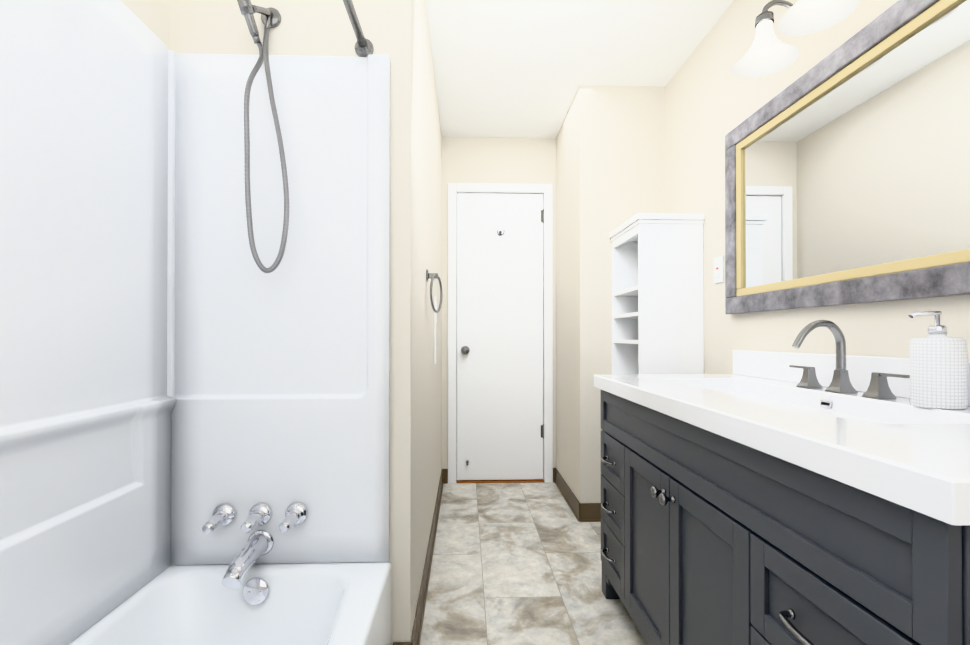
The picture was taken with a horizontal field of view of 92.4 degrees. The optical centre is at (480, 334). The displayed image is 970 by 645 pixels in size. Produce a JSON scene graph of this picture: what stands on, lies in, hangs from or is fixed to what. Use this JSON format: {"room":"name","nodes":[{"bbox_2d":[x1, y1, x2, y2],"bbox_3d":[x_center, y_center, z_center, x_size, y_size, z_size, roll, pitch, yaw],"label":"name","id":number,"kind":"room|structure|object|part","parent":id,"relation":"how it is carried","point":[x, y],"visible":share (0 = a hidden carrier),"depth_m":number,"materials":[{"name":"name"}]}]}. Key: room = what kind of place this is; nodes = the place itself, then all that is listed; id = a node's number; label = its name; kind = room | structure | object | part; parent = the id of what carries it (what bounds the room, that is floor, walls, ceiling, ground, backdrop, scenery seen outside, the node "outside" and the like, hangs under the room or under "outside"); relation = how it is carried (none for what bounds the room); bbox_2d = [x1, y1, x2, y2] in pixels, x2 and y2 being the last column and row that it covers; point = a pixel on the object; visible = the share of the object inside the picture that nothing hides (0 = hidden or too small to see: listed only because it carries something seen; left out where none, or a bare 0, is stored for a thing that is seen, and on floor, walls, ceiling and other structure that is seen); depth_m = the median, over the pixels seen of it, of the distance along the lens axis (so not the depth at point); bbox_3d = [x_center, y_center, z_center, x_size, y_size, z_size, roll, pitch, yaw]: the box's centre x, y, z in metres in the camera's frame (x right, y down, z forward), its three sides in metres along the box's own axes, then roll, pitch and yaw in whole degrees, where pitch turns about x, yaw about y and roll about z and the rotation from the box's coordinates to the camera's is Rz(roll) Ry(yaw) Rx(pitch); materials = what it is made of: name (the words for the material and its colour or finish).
{"room":"bathroom","nodes":[
{"label":"bathroom","id":0,"kind":"room"},
{"bbox_2d":[120,0,169,50],"bbox_3d":[-0.955,-0.189,0.531,0.100,2.430,1.720,0,0,-2],"label":"wall","id":1,"kind":"structure","parent":0,"point":[153,16],"depth_m":1.33,"materials":[{"name":"beige paint"}]},
{"bbox_2d":[170,0,441,644],"bbox_3d":[-0.654,-0.179,2.376,0.820,2.430,1.950,0,0,-2],"label":"wall","id":2,"kind":"structure","parent":0,"point":[397,32],"depth_m":1.42,"materials":[{"name":"beige paint"}]},
{"bbox_2d":[237,0,289,272],"bbox_3d":[-0.653,-0.714,1.252,0.123,1.076,0.322,0,0,20],"label":"shower","id":3,"kind":"object","parent":2,"relation":"attached to","point":[270,17],"visible":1,"depth_m":1.34,"materials":[{"name":"silver metal"}]},
{"bbox_2d":[342,0,373,56],"bbox_3d":[-0.328,-0.874,0.605,0.058,0.058,1.617,0,0,-2],"label":"curtain rod","id":4,"kind":"object","parent":2,"relation":"attached to","point":[363,46],"visible":0.96,"depth_m":1.33,"materials":[{"name":"silver metal"}]},
{"bbox_2d":[399,469,447,644],"bbox_3d":[-0.234,0.985,2.326,0.060,0.100,1.865,0,0,-2],"label":"baseboard","id":5,"kind":"structure","parent":2,"relation":"attached to","point":[419,616],"depth_m":1.91,"materials":[{"name":"brown wood"}]},
{"bbox_2d":[426,269,442,312],"bbox_3d":[-0.198,-0.184,1.986,0.065,0.183,0.162,0,0,-2],"label":"towel ring","id":6,"kind":"object","parent":2,"relation":"attached to","point":[432,276],"visible":1,"depth_m":1.98,"materials":[{"name":"silver metal"}]},
{"bbox_2d":[434,296,438,363],"bbox_3d":[-0.241,-0.024,2.549,0.016,0.360,0.141,0,0,-2],"label":"hand towel","id":7,"kind":"object","parent":6,"relation":"hanging from","point":[435,314],"visible":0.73,"depth_m":2.48,"materials":[{"name":"white fabric"}]},
{"bbox_2d":[442,137,555,468],"bbox_3d":[0.128,-0.174,3.327,0.805,2.430,0.100,0,0,-2],"label":"wall","id":8,"kind":"structure","parent":0,"point":[500,160],"depth_m":3.28,"materials":[{"name":"beige paint"}]},
{"bbox_2d":[457,193,543,479],"bbox_3d":[0.144,0.013,3.267,0.618,2.026,0.108,0,0,-2],"label":"closet door","id":9,"kind":"structure","parent":8,"relation":"in","point":[500,430],"depth_m":3.29,"materials":[{"name":"white painted wood"},{"name":"brushed nickel"}]},
{"bbox_2d":[448,183,552,482],"bbox_3d":[0.138,-0.011,3.318,0.738,2.104,0.116,0,0,-2],"label":"door frame","id":10,"kind":"structure","parent":8,"relation":"attached to","point":[545,190],"depth_m":3.27,"materials":[{"name":"white wood"}]},
{"bbox_2d":[420,482,646,644],"bbox_3d":[0.068,1.081,1.532,2.208,0.100,3.670,0,0,-2],"label":"floor","id":11,"kind":"structure","parent":0,"point":[516,563],"depth_m":1.99,"materials":[{"name":"tile"}]},
{"bbox_2d":[68,562,391,644],"bbox_3d":[-0.573,0.851,0.587,0.663,0.350,1.616,0,0,-2],"label":"bathtub","id":12,"kind":"object","parent":11,"relation":"on","point":[345,603],"visible":0.96,"depth_m":1.31,"materials":[{"name":"white ceramic"}]},
{"bbox_2d":[0,0,389,644],"bbox_3d":[-0.576,-0.090,0.592,0.656,1.528,1.616,0,0,-2],"label":"tub surround","id":13,"kind":"object","parent":12,"relation":"on","point":[176,364],"visible":1,"depth_m":1.37,"materials":[{"name":"white plastic"}]},
{"bbox_2d":[202,502,307,588],"bbox_3d":[-0.647,0.581,1.281,0.278,0.170,0.188,0,0,-2],"label":"tub faucet","id":14,"kind":"object","parent":13,"relation":"attached to","point":[258,544],"visible":1,"depth_m":1.32,"materials":[{"name":"silver metal"}]},
{"bbox_2d":[609,213,704,373],"bbox_3d":[0.883,0.236,2.380,0.320,1.600,0.434,0,0,-2],"label":"cabinet","id":15,"kind":"object","parent":11,"relation":"on","point":[657,299],"visible":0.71,"depth_m":2.18,"materials":[{"name":"white wood"}]},
{"bbox_2d":[594,320,969,644],"bbox_3d":[0.774,0.494,1.206,0.613,1.070,1.399,0,0,-2],"label":"bathroom vanity","id":16,"kind":"object","parent":11,"relation":"on","point":[770,498],"visible":1,"depth_m":0.90,"materials":[{"name":"grey paint"}]},
{"bbox_2d":[908,311,967,409],"bbox_3d":[0.999,0.053,1.018,0.095,0.210,0.090,0,0,18],"label":"soap dispenser","id":17,"kind":"object","parent":16,"relation":"on","point":[938,367],"visible":1,"depth_m":0.99,"materials":[{"name":"white ceramic"}]},
{"bbox_2d":[426,0,733,138],"bbox_3d":[0.068,-1.449,1.546,2.208,0.100,3.670,0,0,-2],"label":"ceiling","id":18,"kind":"structure","parent":0,"point":[515,68],"depth_m":2.30,"materials":[{"name":"white paint"}]},
{"bbox_2d":[556,85,664,502],"bbox_3d":[0.833,-0.176,3.000,0.583,2.430,0.800,0,0,-2],"label":"wall","id":19,"kind":"structure","parent":0,"point":[610,159],"depth_m":2.60,"materials":[{"name":"beige paint"}]},
{"bbox_2d":[553,468,582,521],"bbox_3d":[0.535,0.989,2.926,0.017,0.100,0.715,0,0,-2],"label":"baseboard","id":20,"kind":"structure","parent":19,"relation":"attached to","point":[576,507],"depth_m":2.83,"materials":[{"name":"brown wood"}]},
{"bbox_2d":[665,0,969,373],"bbox_3d":[1.134,-0.186,1.173,0.100,2.430,2.870,0,0,-2],"label":"wall","id":21,"kind":"structure","parent":0,"point":[712,100],"depth_m":1.92,"materials":[{"name":"beige paint"}]},
{"bbox_2d":[714,255,723,283],"bbox_3d":[1.049,-0.286,2.052,0.010,0.116,0.072,0,0,-2],"label":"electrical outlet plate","id":22,"kind":"object","parent":21,"relation":"attached to","point":[719,269],"visible":1,"depth_m":2.04,"materials":[{"name":"white plastic"}]},
{"bbox_2d":[732,0,859,77],"bbox_3d":[0.958,-0.998,1.287,0.243,0.224,0.638,0,0,-2],"label":"sconce","id":23,"kind":"object","parent":21,"relation":"attached to","point":[765,14],"depth_m":1.47,"materials":[{"name":"white glass"}]},
{"bbox_3d":[0.930,-0.947,1.286,0.188,0.122,0.638,0,0,-2],"label":"vanity sconce shades","id":24,"kind":"part","parent":23,"relation":"part of","materials":[{"name":"white glass"}]},
{"bbox_2d":[725,0,969,313],"bbox_3d":[1.064,-0.466,1.293,0.030,0.755,1.330,0,0,-2],"label":"vanity mirror","id":25,"kind":"object","parent":21,"relation":"attached to","point":[847,171],"visible":1,"depth_m":1.29,"materials":[{"name":"grey mirror"}]}
]}

